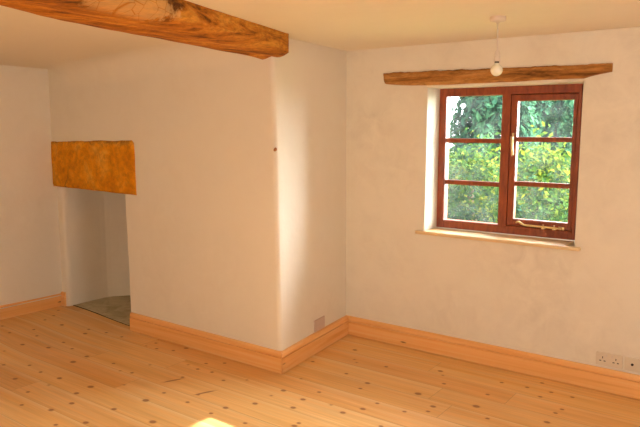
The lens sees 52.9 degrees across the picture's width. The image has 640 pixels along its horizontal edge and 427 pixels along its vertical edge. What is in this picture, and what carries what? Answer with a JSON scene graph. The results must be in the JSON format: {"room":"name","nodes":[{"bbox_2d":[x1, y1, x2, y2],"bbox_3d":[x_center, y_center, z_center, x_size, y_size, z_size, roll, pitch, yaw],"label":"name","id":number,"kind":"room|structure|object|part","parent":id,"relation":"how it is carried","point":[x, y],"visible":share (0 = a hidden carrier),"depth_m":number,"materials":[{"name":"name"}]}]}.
{"room":"traditional dwelling","nodes":[
{"label":"traditional dwelling","id":0,"kind":"room"},
{"bbox_2d":[0,65,61,308],"bbox_3d":[-3.872,-0.017,3.967,0.008,2.380,5.000,6,9,36],"label":"wall","id":1,"kind":"structure","parent":0,"point":[30,259],"depth_m":5.70,"materials":[{"name":"paint"}]},
{"bbox_2d":[0,293,60,319],"bbox_3d":[-3.891,1.049,4.092,0.034,0.133,4.965,6,9,36],"label":"baseboard","id":2,"kind":"structure","parent":1,"relation":"attached to","point":[35,306],"depth_m":5.80,"materials":[{"name":"brown wood"}]},
{"bbox_2d":[48,55,124,141],"bbox_3d":[-2.147,-0.809,5.380,1.120,1.235,0.382,6,9,36],"label":"wall","id":3,"kind":"structure","parent":0,"point":[85,95],"depth_m":5.45,"materials":[{"name":"paint"}]},
{"bbox_2d":[51,140,136,194],"bbox_3d":[-1.949,-0.418,5.562,1.200,0.444,0.103,6,9,36],"label":"stone lintel","id":4,"kind":"object","parent":3,"relation":"attached to","point":[98,165],"visible":0.96,"depth_m":5.47,"materials":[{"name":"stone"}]},
{"bbox_2d":[57,186,130,305],"bbox_3d":[-1.810,0.286,5.989,1.124,1.280,0.769,6,9,36],"label":"wall","id":5,"kind":"structure","parent":0,"point":[93,236],"depth_m":6.18,"materials":[{"name":"paint"}]},
{"bbox_2d":[61,292,65,305],"bbox_3d":[-2.420,0.802,6.058,0.085,0.133,0.034,5,9,33],"label":"baseboard","id":6,"kind":"structure","parent":5,"relation":"attached to","point":[63,294],"depth_m":6.03,"materials":[{"name":"brown wood"}]},
{"bbox_2d":[103,38,346,350],"bbox_3d":[-0.801,-0.132,4.798,2.035,2.420,0.954,0,7,2],"label":"wall","id":7,"kind":"structure","parent":0,"point":[232,235],"depth_m":4.74,"materials":[{"name":"paint"}]},
{"bbox_2d":[130,312,281,373],"bbox_3d":[-0.920,0.970,4.930,1.650,0.152,0.034,6,9,36],"label":"baseboard","id":8,"kind":"structure","parent":7,"relation":"attached to","point":[254,355],"depth_m":4.85,"materials":[{"name":"brown wood"}]},
{"bbox_2d":[281,315,347,373],"bbox_3d":[-0.019,0.977,4.900,0.034,0.152,1.055,4,8,29],"label":"baseboard","id":9,"kind":"structure","parent":7,"relation":"attached to","point":[292,356],"depth_m":4.82,"materials":[{"name":"brown wood"}]},
{"bbox_2d":[314,316,324,331],"bbox_3d":[-0.005,0.848,4.940,0.013,0.092,0.160,4,8,28],"label":"blank plate","id":10,"kind":"object","parent":7,"relation":"attached to","point":[319,323],"visible":1,"depth_m":4.93,"materials":[{"name":"white plastic"}]},
{"bbox_2d":[0,306,639,426],"bbox_3d":[-0.897,1.342,2.534,7.600,0.032,5.935,6,9,36],"label":"floor","id":11,"kind":"structure","parent":0,"point":[61,366],"depth_m":4.19,"materials":[{"name":"brown wood"}]},
{"bbox_2d":[73,295,130,325],"bbox_3d":[-1.746,0.901,6.037,0.972,0.068,0.698,6,9,36],"label":"hearth slab","id":12,"kind":"object","parent":11,"relation":"on","point":[116,308],"visible":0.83,"depth_m":6.01,"materials":[{"name":"grey stone"}]},
{"bbox_2d":[0,0,639,68],"bbox_3d":[-0.721,-0.864,2.124,7.220,0.088,5.970,6,9,36],"label":"ceiling","id":13,"kind":"structure","parent":0,"point":[27,39],"depth_m":3.78,"materials":[{"name":"paint"}]},
{"bbox_2d":[0,0,288,59],"bbox_3d":[-1.305,-0.823,1.963,0.318,0.191,5.109,3,8,22],"label":"ceiling beam","id":14,"kind":"structure","parent":13,"relation":"attached to","point":[180,21],"depth_m":3.12,"materials":[{"name":"brown wood"}]},
{"bbox_2d":[490,15,505,75],"bbox_3d":[0.981,-0.930,3.564,0.088,0.332,0.088,6,9,36],"label":"pendant light","id":15,"kind":"object","parent":13,"relation":"hanging from","point":[496,69],"visible":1,"depth_m":3.55,"materials":[{"name":"beige plastic"}]},
{"bbox_3d":[0.983,-0.801,3.579,0.066,0.072,0.066,6,9,36],"label":"light bulb","id":16,"kind":"part","parent":15,"relation":"part of","materials":[{"name":"white glass"}]},
{"bbox_2d":[346,27,639,374],"bbox_3d":[2.116,-0.007,3.996,4.650,2.400,0.240,6,9,36],"label":"wall","id":17,"kind":"structure","parent":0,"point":[568,305],"depth_m":4.53,"materials":[{"name":"paint"}]},
{"bbox_2d":[348,316,639,399],"bbox_3d":[2.066,1.099,4.015,4.580,0.152,0.034,6,9,36],"label":"baseboard","id":18,"kind":"structure","parent":17,"relation":"attached to","point":[611,381],"depth_m":4.55,"materials":[{"name":"brown wood"}]},
{"bbox_2d":[383,63,612,85],"bbox_3d":[1.149,-0.955,4.441,1.624,0.110,0.055,6,9,36],"label":"lintel","id":19,"kind":"object","parent":17,"relation":"attached to","point":[518,74],"visible":0.99,"depth_m":4.38,"materials":[{"name":"brown wood"}]},
{"bbox_2d":[415,84,582,250],"bbox_3d":[1.326,-0.360,4.612,1.192,1.087,0.432,6,9,36],"label":"window","id":20,"kind":"structure","parent":17,"relation":"attached to","point":[507,223],"depth_m":4.60,"materials":[{"name":"brown wood"}]},
{"bbox_3d":[1.366,-0.489,4.568,0.030,0.165,0.047,6,9,36],"label":"handle","id":21,"kind":"part","parent":20,"relation":"part of","materials":[{"name":"gold metal"}]},
{"bbox_3d":[1.556,-0.363,4.505,0.453,0.930,0.052,6,9,36],"label":"sash frame","id":22,"kind":"part","parent":20,"relation":"part of","materials":[{"name":"brown wood"}]},
{"bbox_2d":[596,351,622,368],"bbox_3d":[1.865,0.944,4.146,0.160,0.086,0.018,6,9,36],"label":"double socket","id":23,"kind":"object","parent":17,"relation":"attached to","point":[602,358],"visible":1,"depth_m":4.14,"materials":[{"name":"white plastic"}]},
{"bbox_2d":[624,357,639,372],"bbox_3d":[1.975,0.955,4.066,0.090,0.086,0.020,6,9,36],"label":"socket","id":24,"kind":"object","parent":17,"relation":"attached to","point":[631,364],"visible":1,"depth_m":4.06,"materials":[{"name":"white plastic"}]},
{"bbox_2d":[438,227,574,242],"bbox_3d":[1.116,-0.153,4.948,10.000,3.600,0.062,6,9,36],"label":"window sill","id":25,"kind":"structure","parent":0,"point":[438,227],"depth_m":4.81,"materials":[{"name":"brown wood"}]},
{"label":"outside","id":26,"kind":"structure","parent":0,"visible":0},
{"label":"ground","id":27,"kind":"structure","parent":26,"visible":0},
{"bbox_2d":[447,127,517,222],"bbox_3d":[2.245,-0.245,9.545,1.283,2.333,1.315,6,9,36],"label":"broadleaf tree","id":28,"kind":"object","parent":27,"relation":"on","point":[468,212],"visible":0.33,"depth_m":9.24,"materials":[{"name":"green plant"}]},
{"bbox_2d":[448,95,543,219],"bbox_3d":[3.045,-1.745,11.288,1.935,5.565,1.944,6,9,36],"label":"conifer tree","id":29,"kind":"object","parent":27,"relation":"on","point":[484,112],"visible":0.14,"depth_m":10.91,"materials":[{"name":"green plant"}]},
{"bbox_2d":[494,122,571,221],"bbox_3d":[2.827,-0.057,8.381,1.129,2.261,1.109,6,9,36],"label":"broadleaf tree","id":30,"kind":"object","parent":27,"relation":"on","point":[533,195],"visible":0.35,"depth_m":8.12,"materials":[{"name":"green plant"}]},
{"bbox_2d":[520,101,553,155],"bbox_3d":[5.123,-1.603,15.611,2.429,4.318,2.376,6,9,36],"label":"conifer tree","id":31,"kind":"object","parent":27,"relation":"on","point":[542,107],"visible":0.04,"depth_m":15.02,"materials":[{"name":"green plant"}]},
{"bbox_2d":[531,100,573,221],"bbox_3d":[4.883,-0.713,13.047,1.613,3.360,1.607,7,10,43],"label":"conifer tree","id":32,"kind":"object","parent":27,"relation":"on","point":[560,116],"visible":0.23,"depth_m":12.66,"materials":[{"name":"green plant"}]}
]}

